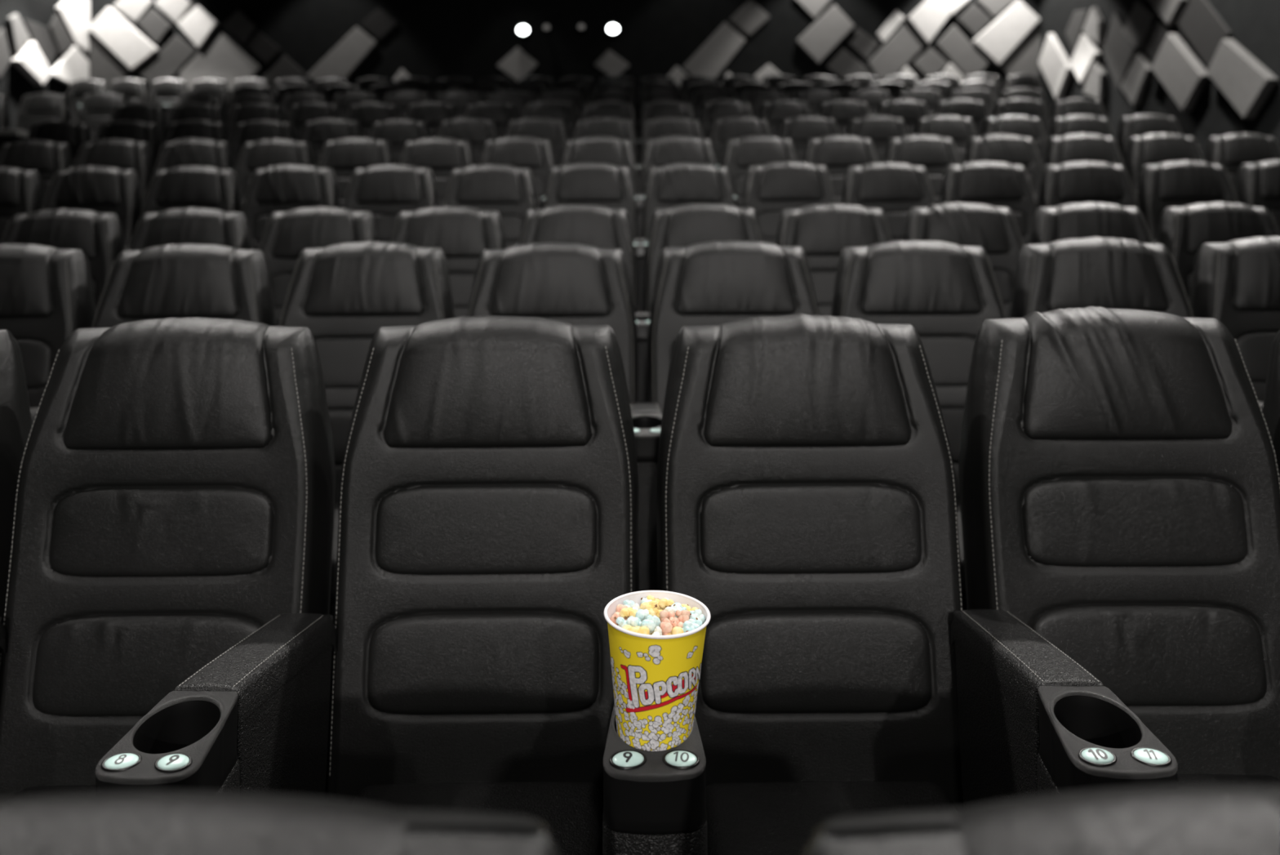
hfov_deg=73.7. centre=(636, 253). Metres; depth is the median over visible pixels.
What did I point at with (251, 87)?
chair
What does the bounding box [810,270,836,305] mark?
cushion
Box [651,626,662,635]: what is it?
popcorn piece
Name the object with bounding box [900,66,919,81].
acoustic panel
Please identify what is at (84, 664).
cushion
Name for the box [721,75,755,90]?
chair
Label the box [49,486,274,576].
cushion
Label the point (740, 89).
chair
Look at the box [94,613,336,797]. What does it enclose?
armrest
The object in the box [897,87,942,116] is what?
chair
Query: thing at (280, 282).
cushion
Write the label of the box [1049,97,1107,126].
chair
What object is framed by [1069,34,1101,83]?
acoustic panel
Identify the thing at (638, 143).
armrest
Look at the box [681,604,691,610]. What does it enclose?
popcorn piece
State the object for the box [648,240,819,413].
chair
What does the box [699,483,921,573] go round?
cushion
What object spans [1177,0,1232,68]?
acoustic panel
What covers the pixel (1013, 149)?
chair
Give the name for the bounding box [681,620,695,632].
popcorn piece
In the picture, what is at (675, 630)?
popcorn piece
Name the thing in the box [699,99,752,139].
chair
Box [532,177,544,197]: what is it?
cushion
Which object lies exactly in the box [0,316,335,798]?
chair
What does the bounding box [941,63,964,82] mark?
acoustic panel
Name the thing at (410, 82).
chair
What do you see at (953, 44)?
acoustic panel
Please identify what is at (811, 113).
cushion
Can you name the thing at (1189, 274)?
cushion
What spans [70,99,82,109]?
cushion
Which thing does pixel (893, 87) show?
chair
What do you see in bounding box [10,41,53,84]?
acoustic panel
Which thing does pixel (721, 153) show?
cushion
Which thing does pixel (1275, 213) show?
cushion
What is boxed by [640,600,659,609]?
popcorn piece
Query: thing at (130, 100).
cushion
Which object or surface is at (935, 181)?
cushion
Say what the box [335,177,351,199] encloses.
cushion
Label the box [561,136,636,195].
chair
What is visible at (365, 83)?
chair
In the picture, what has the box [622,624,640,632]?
popcorn piece
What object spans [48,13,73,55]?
acoustic panel
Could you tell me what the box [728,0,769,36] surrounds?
acoustic panel
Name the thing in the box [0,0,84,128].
wall
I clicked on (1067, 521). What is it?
cushion
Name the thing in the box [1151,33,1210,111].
acoustic panel
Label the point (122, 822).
chair
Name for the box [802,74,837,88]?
chair
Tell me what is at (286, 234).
chair
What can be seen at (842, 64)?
acoustic panel
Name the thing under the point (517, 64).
acoustic panel
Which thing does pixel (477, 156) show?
cushion
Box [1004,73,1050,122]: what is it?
chair
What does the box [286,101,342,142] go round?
chair
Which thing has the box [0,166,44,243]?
chair
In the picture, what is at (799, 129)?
chair
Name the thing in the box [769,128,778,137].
cushion
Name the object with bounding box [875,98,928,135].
chair
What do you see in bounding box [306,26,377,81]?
acoustic panel
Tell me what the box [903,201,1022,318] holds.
chair
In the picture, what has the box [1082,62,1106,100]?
acoustic panel
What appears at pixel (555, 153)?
cushion
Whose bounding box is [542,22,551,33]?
wall lamp
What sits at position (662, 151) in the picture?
chair
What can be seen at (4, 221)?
cushion
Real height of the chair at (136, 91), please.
1.215 m
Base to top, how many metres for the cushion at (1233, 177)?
0.163 m
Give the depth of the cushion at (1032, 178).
6.26 m
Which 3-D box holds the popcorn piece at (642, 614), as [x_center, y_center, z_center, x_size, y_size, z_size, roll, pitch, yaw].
[0.008,0.476,1.116,0.019,0.024,0.025,0,0,13]
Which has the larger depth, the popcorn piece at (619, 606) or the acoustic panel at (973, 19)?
the acoustic panel at (973, 19)
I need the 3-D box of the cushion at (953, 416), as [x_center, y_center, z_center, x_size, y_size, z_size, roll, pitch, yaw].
[0.920,0.573,2.692,0.421,0.173,0.046,0,0,1]
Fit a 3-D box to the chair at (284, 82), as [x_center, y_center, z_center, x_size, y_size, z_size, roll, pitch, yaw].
[-5.097,-1.987,12.311,0.566,1.217,0.723,0,0,1]
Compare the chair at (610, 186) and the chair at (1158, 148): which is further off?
the chair at (1158, 148)
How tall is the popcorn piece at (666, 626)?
0.022 m
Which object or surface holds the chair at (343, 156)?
on the floor
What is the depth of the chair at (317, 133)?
7.45 m
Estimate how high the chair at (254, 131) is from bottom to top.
1.217 m
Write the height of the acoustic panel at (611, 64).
0.478 m
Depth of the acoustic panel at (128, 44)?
13.89 m
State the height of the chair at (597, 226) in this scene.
1.214 m
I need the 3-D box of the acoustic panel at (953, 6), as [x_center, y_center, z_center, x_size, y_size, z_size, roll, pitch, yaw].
[5.157,-4.198,13.938,0.583,0.609,0.100,0,0,0]
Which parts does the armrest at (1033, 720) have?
arm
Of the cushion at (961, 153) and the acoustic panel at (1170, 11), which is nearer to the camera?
the cushion at (961, 153)
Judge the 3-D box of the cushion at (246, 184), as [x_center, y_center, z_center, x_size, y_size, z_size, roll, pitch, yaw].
[-2.684,-0.466,6.259,0.414,0.163,0.038,0,0,-1]
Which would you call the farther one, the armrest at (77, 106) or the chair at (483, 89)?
the armrest at (77, 106)
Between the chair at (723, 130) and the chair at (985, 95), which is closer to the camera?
the chair at (723, 130)
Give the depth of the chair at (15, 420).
1.65 m
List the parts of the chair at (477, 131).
backrest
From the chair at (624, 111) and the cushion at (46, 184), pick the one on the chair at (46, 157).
the cushion at (46, 184)
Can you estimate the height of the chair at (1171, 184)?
1.217 m
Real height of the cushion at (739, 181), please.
0.163 m
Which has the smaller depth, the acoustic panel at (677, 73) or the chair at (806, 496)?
the chair at (806, 496)
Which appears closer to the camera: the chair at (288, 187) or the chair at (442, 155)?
the chair at (288, 187)
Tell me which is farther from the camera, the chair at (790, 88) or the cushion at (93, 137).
the chair at (790, 88)
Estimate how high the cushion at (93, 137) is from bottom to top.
0.173 m
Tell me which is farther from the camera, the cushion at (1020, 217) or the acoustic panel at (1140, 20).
the acoustic panel at (1140, 20)
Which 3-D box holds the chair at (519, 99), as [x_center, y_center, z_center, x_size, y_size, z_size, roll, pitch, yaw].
[-1.486,-1.311,9.711,0.566,1.219,0.723,0,0,-1]
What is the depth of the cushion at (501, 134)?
8.63 m
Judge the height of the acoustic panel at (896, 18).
0.518 m
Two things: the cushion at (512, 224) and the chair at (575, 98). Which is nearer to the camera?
the cushion at (512, 224)
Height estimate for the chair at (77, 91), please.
1.217 m
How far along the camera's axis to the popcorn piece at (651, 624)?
1.08 m
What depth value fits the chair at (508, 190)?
5.09 m
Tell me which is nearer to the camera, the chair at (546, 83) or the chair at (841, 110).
the chair at (841, 110)
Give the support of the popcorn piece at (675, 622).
on the crumbs
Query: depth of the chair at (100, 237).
3.92 m
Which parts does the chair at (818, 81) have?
backrest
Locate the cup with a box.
[604,590,710,751]
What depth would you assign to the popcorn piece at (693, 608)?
1.14 m
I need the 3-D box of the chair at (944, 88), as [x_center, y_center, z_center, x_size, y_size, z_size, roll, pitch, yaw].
[3.906,-1.675,11.011,0.566,1.214,0.723,0,0,0]
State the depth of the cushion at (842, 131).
8.63 m
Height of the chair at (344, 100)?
1.217 m
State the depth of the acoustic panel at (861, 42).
13.94 m
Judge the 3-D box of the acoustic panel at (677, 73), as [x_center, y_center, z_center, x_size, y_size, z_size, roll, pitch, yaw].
[0.669,-2.890,13.958,0.342,0.351,0.060,0,0,0]
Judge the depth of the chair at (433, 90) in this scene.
11.22 m
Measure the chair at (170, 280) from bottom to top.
1.214 m
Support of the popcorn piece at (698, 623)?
on the crumbs
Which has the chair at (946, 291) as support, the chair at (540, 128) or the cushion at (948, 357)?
the cushion at (948, 357)
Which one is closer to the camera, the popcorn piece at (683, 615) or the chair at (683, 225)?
the popcorn piece at (683, 615)
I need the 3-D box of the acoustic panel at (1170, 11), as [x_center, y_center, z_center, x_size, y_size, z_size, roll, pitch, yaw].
[6.540,-3.181,10.561,0.100,0.768,0.727,0,0,0]
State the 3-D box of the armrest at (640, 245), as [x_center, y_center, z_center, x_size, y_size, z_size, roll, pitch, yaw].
[0.020,0.290,4.856,0.129,0.736,0.668,0,0,0]
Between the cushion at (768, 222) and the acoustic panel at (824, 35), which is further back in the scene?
the acoustic panel at (824, 35)
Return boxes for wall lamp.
[515,22,529,37]
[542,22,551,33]
[577,22,585,32]
[606,22,619,36]
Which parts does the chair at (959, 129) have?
backrest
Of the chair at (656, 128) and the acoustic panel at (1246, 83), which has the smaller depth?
the chair at (656, 128)
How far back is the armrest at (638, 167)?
6.88 m
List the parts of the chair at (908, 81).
backrest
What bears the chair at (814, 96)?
on the floor
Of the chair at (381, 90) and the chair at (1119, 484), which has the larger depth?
the chair at (381, 90)
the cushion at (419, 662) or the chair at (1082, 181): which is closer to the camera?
the cushion at (419, 662)
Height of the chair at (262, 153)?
1.217 m
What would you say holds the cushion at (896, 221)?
on the chair at (895, 188)
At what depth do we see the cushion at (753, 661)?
1.53 m
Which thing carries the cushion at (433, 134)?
on the chair at (433, 113)
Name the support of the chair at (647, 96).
on the floor
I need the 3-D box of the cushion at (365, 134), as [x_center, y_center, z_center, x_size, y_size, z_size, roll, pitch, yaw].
[-2.688,-1.160,8.630,0.414,0.163,0.038,0,0,0]
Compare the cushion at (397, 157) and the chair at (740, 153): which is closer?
the chair at (740, 153)
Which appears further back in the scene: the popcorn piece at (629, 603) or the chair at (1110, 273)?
the chair at (1110, 273)
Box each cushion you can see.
[0,217,12,243]
[15,338,52,388]
[22,118,57,131]
[32,613,261,715]
[41,180,50,199]
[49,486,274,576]
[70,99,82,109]
[71,114,76,122]
[71,155,76,167]
[82,116,111,130]
[91,135,96,142]
[91,279,96,299]
[127,98,139,103]
[152,98,179,105]
[235,155,239,168]
[242,180,250,199]
[252,215,270,241]
[270,273,293,307]
[293,131,302,142]
[311,152,321,167]
[315,337,373,387]
[328,408,353,464]
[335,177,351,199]
[341,115,347,119]
[361,131,370,137]
[367,611,599,714]
[372,214,398,240]
[375,484,596,574]
[391,152,402,164]
[400,115,406,119]
[429,130,439,137]
[434,177,449,199]
[448,272,475,306]
[471,151,483,164]
[497,130,506,138]
[500,214,523,240]
[516,115,524,119]
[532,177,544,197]
[552,151,558,166]
[565,130,568,141]
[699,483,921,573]
[700,610,932,713]
[706,129,711,139]
[718,151,724,166]
[733,176,746,197]
[751,114,759,119]
[757,212,781,238]
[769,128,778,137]
[794,150,805,162]
[810,112,817,115]
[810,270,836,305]
[829,175,844,196]
[837,128,847,135]
[874,149,885,162]
[884,212,908,239]
[906,128,915,135]
[920,335,975,386]
[928,112,934,116]
[928,175,943,196]
[941,407,964,462]
[955,149,965,164]
[974,127,982,137]
[992,269,1013,303]
[1011,211,1026,237]
[1022,476,1247,566]
[1027,175,1035,194]
[1031,603,1266,705]
[1186,271,1193,297]
[1228,173,1237,192]
[1235,332,1277,382]
[1267,209,1279,235]
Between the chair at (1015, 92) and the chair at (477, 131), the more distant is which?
the chair at (1015, 92)
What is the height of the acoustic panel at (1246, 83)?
0.932 m
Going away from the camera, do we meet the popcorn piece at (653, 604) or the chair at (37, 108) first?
the popcorn piece at (653, 604)
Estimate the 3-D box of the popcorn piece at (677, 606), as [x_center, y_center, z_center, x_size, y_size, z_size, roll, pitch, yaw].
[0.054,0.476,1.137,0.023,0.018,0.021,0,0,26]
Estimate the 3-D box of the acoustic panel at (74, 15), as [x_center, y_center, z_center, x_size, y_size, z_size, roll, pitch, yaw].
[-9.010,-3.792,13.663,0.080,1.019,0.825,0,0,0]
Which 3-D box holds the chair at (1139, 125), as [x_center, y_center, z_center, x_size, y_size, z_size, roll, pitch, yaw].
[4.519,-0.624,7.241,0.566,1.215,0.723,0,0,-1]
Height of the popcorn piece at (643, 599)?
0.019 m
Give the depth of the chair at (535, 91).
11.22 m
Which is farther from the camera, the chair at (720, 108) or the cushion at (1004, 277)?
the chair at (720, 108)
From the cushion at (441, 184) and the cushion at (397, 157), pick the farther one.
the cushion at (397, 157)
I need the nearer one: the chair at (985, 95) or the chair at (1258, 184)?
the chair at (1258, 184)
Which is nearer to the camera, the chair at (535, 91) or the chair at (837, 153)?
the chair at (837, 153)
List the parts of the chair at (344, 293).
seat, backrest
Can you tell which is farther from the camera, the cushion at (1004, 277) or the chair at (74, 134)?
the chair at (74, 134)
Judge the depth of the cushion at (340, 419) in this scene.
2.68 m
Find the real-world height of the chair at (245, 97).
1.217 m
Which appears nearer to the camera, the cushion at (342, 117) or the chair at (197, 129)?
the chair at (197, 129)
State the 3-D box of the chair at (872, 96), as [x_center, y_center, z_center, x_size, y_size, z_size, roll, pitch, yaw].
[2.714,-1.338,9.711,0.566,1.214,0.723,0,0,-1]
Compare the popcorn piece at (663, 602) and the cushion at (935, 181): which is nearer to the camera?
the popcorn piece at (663, 602)
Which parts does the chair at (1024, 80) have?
backrest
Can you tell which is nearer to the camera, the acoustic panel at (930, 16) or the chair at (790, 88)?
the chair at (790, 88)
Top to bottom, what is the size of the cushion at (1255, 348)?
0.163 m
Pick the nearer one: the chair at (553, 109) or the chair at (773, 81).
the chair at (553, 109)
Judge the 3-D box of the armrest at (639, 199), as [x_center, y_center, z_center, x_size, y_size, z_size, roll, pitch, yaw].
[0.018,-0.033,6.036,0.129,0.736,0.668,0,0,0]
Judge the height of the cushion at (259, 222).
0.163 m
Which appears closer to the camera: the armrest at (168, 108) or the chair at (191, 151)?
the chair at (191, 151)
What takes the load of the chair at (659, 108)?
on the floor
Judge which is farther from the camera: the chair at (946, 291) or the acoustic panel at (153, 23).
the acoustic panel at (153, 23)
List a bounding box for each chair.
[0,94,10,128]
[0,128,28,147]
[0,139,73,199]
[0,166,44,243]
[0,208,124,311]
[0,243,96,408]
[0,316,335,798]
[0,328,32,626]
[0,790,559,854]
[15,92,71,140]
[25,120,92,167]
[41,165,142,248]
[66,79,107,122]
[74,138,154,204]
[76,91,128,142]
[93,244,276,327]
[94,120,160,170]
[108,78,148,103]
[109,103,167,146]
[128,207,251,250]
[141,165,242,216]
[147,78,188,105]
[153,137,234,174]
[160,120,227,149]
[168,102,226,129]
[177,91,226,126]
[190,78,230,110]
[226,90,276,128]
[226,102,283,146]
[228,84,271,106]
[230,77,269,97]
[230,119,295,172]
[235,138,313,210]
[242,164,339,249]
[259,206,377,325]
[271,77,309,97]
[275,84,316,106]
[280,90,327,122]
[280,240,454,622]
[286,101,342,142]
[299,118,362,167]
[314,77,350,93]
[318,137,393,208]
[323,84,361,103]
[327,315,639,854]
[333,89,378,119]
[343,164,438,242]
[346,101,399,137]
[355,76,390,91]
[368,84,407,102]
[368,118,430,164]
[384,89,429,119]
[390,206,506,317]
[395,76,431,90]
[400,137,474,206]
[405,101,458,137]
[414,83,453,102]
[435,89,480,117]
[437,117,498,164]
[444,164,537,248]
[459,83,497,102]
[465,101,517,138]
[466,242,638,404]
[480,136,555,208]
[487,89,532,119]
[505,83,543,102]
[506,117,567,166]
[518,76,553,91]
[518,204,637,312]
[523,100,577,141]
[538,88,584,122]
[543,162,636,239]
[550,82,590,107]
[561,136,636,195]
[573,116,636,164]
[582,100,636,140]
[589,88,635,122]
[595,82,635,108]
[599,75,635,98]
[638,75,675,102]
[639,81,679,111]
[639,88,685,123]
[640,99,693,140]
[640,116,702,164]
[641,135,715,195]
[642,162,735,239]
[644,203,762,313]
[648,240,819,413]
[656,313,964,854]
[680,75,715,94]
[684,81,724,105]
[691,88,737,121]
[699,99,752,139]
[710,115,770,166]
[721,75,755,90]
[723,135,796,207]
[731,81,769,102]
[742,88,787,119]
[742,160,835,244]
[758,98,810,137]
[761,75,796,89]
[775,203,892,315]
[777,81,814,99]
[777,115,839,162]
[794,87,839,115]
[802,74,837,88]
[803,783,1279,854]
[804,135,877,204]
[817,98,870,135]
[822,81,860,99]
[831,240,1005,609]
[840,161,935,240]
[843,74,878,88]
[845,87,890,115]
[846,115,907,162]
[867,80,906,99]
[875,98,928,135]
[884,74,919,88]
[884,134,959,204]
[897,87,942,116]
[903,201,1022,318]
[912,80,951,101]
[914,115,977,164]
[924,74,959,89]
[933,98,988,137]
[939,160,1036,245]
[947,87,995,117]
[957,80,999,102]
[958,306,1279,784]
[964,73,1003,95]
[964,133,1042,208]
[981,114,1047,170]
[992,97,1050,142]
[999,86,1048,118]
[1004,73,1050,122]
[1008,236,1192,317]
[1030,201,1152,244]
[1036,160,1137,209]
[1043,133,1124,168]
[1048,114,1115,141]
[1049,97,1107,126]
[1115,113,1182,164]
[1124,133,1204,198]
[1136,160,1237,241]
[1157,201,1279,302]
[1188,236,1279,401]
[1204,133,1279,192]
[1235,160,1279,236]
[1262,329,1279,489]
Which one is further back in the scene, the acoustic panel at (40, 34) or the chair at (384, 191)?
the acoustic panel at (40, 34)
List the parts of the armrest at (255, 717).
arm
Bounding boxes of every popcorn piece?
[609,611,627,623]
[615,604,627,612]
[615,616,627,627]
[619,607,637,618]
[622,599,635,607]
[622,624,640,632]
[626,615,641,626]
[631,603,639,609]
[635,608,648,621]
[636,625,649,634]
[640,597,652,603]
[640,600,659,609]
[640,618,656,632]
[643,600,658,609]
[645,614,661,626]
[646,595,660,602]
[648,608,662,621]
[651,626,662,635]
[657,598,674,609]
[659,609,675,622]
[660,617,672,635]
[662,606,675,618]
[666,626,684,635]
[671,601,686,617]
[671,617,683,627]
[675,609,691,622]
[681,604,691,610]
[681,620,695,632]
[688,606,698,617]
[688,608,705,623]
[688,617,702,628]
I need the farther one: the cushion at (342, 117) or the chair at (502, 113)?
the cushion at (342, 117)
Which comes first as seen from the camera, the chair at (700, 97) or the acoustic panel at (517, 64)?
the chair at (700, 97)
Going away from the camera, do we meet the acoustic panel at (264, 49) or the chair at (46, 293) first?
the chair at (46, 293)
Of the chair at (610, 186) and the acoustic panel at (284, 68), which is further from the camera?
the acoustic panel at (284, 68)
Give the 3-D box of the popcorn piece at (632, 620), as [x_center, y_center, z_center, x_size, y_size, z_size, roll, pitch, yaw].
[-0.003,0.477,1.096,0.024,0.022,0.018,0,0,11]
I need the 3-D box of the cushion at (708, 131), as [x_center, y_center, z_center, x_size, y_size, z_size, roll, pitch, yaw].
[0.911,-1.185,8.630,0.414,0.163,0.037,0,0,1]
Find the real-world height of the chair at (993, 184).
1.217 m
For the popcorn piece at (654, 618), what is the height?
0.020 m
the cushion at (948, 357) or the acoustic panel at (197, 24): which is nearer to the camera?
the cushion at (948, 357)
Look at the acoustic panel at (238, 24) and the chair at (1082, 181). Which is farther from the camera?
the acoustic panel at (238, 24)
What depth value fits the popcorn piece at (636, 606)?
1.14 m
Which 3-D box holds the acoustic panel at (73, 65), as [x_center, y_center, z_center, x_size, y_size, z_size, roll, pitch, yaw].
[-9.005,-2.970,13.552,0.080,0.689,0.963,0,0,0]
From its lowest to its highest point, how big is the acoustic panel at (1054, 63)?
1.091 m
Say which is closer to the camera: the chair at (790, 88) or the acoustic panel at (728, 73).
the chair at (790, 88)
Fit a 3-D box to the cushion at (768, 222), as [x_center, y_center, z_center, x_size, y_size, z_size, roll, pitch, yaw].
[0.917,-0.169,5.079,0.414,0.163,0.038,0,0,0]
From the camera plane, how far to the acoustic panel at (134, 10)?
13.94 m
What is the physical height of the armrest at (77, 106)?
0.736 m
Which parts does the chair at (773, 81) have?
backrest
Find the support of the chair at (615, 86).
on the floor
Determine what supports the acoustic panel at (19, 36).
attached to the wall at (14, 84)
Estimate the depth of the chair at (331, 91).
11.22 m
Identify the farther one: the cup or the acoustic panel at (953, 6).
the acoustic panel at (953, 6)
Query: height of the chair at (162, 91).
1.219 m
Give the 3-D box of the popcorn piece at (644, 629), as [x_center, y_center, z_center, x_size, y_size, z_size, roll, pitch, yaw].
[0.004,0.477,1.071,0.024,0.021,0.021,0,0,-3]
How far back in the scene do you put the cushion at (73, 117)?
12.45 m
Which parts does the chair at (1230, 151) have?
backrest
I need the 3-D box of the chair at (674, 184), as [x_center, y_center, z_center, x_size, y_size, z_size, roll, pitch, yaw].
[0.322,0.057,4.891,0.566,1.219,0.723,0,0,-1]
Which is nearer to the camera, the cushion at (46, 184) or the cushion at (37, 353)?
the cushion at (37, 353)
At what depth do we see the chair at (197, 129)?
7.46 m
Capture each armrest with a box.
[30,407,38,424]
[76,105,79,119]
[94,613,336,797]
[162,104,176,126]
[540,196,544,208]
[602,702,707,854]
[630,402,662,591]
[633,239,648,312]
[635,102,639,111]
[635,123,639,140]
[635,140,641,164]
[635,164,642,195]
[635,195,644,239]
[635,312,649,402]
[733,195,737,207]
[951,608,1177,806]
[1258,401,1263,413]
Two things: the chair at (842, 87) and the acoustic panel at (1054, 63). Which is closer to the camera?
the chair at (842, 87)
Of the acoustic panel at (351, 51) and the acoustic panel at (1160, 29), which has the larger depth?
the acoustic panel at (351, 51)
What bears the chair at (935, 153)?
on the floor
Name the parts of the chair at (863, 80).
backrest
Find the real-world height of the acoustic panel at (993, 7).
0.585 m
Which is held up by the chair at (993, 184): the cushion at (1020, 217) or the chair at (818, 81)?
the cushion at (1020, 217)
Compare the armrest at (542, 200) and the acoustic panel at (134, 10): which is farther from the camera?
the acoustic panel at (134, 10)
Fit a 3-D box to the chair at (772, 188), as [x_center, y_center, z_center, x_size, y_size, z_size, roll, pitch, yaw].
[0.918,0.048,4.891,0.566,1.217,0.723,0,0,0]
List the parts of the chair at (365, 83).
backrest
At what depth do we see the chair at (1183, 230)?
3.92 m
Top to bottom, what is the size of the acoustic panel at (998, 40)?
1.054 m
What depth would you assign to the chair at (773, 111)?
8.65 m
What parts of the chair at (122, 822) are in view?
backrest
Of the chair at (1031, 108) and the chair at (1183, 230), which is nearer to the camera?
the chair at (1183, 230)
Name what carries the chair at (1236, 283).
on the floor
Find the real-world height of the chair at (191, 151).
1.219 m
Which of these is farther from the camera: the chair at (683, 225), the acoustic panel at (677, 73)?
the acoustic panel at (677, 73)
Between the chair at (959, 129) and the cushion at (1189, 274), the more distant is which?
the chair at (959, 129)
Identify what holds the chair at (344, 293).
on the floor
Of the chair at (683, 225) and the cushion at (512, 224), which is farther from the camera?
the cushion at (512, 224)
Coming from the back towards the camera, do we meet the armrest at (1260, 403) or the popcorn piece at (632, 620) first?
the armrest at (1260, 403)
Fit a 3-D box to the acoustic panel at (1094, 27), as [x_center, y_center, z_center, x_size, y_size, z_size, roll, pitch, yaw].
[6.540,-3.223,12.222,0.100,0.585,0.440,0,0,0]
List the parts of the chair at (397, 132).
backrest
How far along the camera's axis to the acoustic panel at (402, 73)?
13.93 m
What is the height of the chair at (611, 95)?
1.214 m
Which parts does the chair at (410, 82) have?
backrest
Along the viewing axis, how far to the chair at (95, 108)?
9.91 m
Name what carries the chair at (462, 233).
on the floor
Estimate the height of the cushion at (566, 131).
0.163 m
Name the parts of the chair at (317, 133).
backrest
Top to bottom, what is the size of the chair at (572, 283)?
1.214 m
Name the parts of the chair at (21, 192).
backrest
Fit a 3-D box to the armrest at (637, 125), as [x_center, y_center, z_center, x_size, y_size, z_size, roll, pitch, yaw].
[0.012,-1.087,9.676,0.129,0.736,0.668,0,0,0]
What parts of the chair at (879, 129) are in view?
backrest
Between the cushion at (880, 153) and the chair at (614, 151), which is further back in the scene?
the cushion at (880, 153)
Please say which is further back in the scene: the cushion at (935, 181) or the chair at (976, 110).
the chair at (976, 110)
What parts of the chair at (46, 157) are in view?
backrest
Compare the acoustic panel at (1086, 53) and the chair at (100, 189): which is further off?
the acoustic panel at (1086, 53)
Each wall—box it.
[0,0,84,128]
[84,0,1039,102]
[1039,0,1279,161]
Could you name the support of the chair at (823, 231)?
on the floor
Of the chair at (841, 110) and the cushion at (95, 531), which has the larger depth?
the chair at (841, 110)
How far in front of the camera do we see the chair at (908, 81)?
12.53 m
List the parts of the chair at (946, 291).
backrest, seat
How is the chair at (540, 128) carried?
on the floor
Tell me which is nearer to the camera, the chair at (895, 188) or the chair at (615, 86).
the chair at (895, 188)
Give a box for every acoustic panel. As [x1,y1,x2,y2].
[0,27,11,78]
[6,13,30,53]
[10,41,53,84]
[22,18,57,66]
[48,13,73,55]
[50,46,88,85]
[54,0,90,53]
[88,6,159,71]
[88,31,130,91]
[112,0,153,22]
[137,8,171,44]
[139,35,196,85]
[154,0,191,23]
[177,5,218,49]
[179,31,260,91]
[223,9,256,44]
[246,31,281,64]
[262,55,306,84]
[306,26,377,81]
[360,7,398,40]
[393,68,409,83]
[497,47,537,82]
[594,49,630,76]
[667,66,688,87]
[682,22,745,79]
[720,71,732,83]
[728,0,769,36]
[754,63,782,82]
[795,0,830,18]
[795,4,854,64]
[825,46,872,81]
[846,28,878,60]
[867,23,925,81]
[876,10,904,43]
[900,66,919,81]
[906,0,951,44]
[912,47,947,76]
[935,24,988,77]
[940,0,968,15]
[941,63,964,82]
[956,3,991,36]
[972,0,1039,66]
[976,0,1014,17]
[1000,25,1041,75]
[1038,33,1072,99]
[1065,9,1089,53]
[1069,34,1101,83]
[1082,7,1105,45]
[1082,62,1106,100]
[1102,11,1137,89]
[1120,53,1153,106]
[1122,0,1157,48]
[1143,20,1175,62]
[1147,0,1187,25]
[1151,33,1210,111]
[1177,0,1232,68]
[1206,39,1278,119]
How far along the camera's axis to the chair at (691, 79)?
12.53 m
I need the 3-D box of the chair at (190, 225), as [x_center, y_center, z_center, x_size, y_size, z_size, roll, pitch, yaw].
[-2.080,0.393,3.711,0.566,1.217,0.723,0,0,0]
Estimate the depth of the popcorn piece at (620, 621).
1.09 m
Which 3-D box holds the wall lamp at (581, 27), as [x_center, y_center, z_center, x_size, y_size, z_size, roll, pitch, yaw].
[-0.894,-3.640,13.835,0.125,0.125,0.330,0,0,0]
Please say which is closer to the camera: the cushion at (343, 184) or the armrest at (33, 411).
the armrest at (33, 411)
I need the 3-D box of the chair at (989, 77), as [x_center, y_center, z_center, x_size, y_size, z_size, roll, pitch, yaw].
[5.104,-2.046,12.311,0.566,1.217,0.723,0,0,1]
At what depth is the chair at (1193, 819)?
0.45 m
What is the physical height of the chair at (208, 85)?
1.217 m
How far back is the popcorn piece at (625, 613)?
1.11 m
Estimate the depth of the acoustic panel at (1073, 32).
12.70 m
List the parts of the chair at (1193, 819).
backrest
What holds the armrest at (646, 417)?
on the floor
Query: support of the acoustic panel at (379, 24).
attached to the wall at (434, 40)
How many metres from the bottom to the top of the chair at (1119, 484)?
1.219 m
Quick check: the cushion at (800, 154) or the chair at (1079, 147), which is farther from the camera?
the cushion at (800, 154)
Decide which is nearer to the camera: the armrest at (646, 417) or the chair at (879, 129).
the armrest at (646, 417)
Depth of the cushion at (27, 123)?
9.89 m
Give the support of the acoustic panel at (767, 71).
attached to the wall at (434, 40)
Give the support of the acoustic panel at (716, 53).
attached to the wall at (434, 40)
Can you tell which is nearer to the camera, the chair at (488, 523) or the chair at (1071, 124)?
the chair at (488, 523)
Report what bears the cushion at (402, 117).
on the chair at (403, 99)
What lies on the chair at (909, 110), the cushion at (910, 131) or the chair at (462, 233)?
the cushion at (910, 131)
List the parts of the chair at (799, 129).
backrest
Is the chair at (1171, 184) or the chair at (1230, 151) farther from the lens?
the chair at (1230, 151)
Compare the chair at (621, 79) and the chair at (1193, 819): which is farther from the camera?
the chair at (621, 79)
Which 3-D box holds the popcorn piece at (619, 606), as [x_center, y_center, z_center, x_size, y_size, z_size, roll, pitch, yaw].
[-0.020,0.478,1.136,0.020,0.020,0.024,0,0,15]
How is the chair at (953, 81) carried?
on the floor
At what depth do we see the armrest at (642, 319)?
3.35 m
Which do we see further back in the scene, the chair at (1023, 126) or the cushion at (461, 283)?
the chair at (1023, 126)
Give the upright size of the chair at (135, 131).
1.214 m
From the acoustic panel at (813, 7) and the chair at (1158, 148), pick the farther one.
the acoustic panel at (813, 7)
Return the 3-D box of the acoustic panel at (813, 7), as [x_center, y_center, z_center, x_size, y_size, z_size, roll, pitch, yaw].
[2.875,-4.172,13.958,0.645,0.663,0.060,0,0,0]

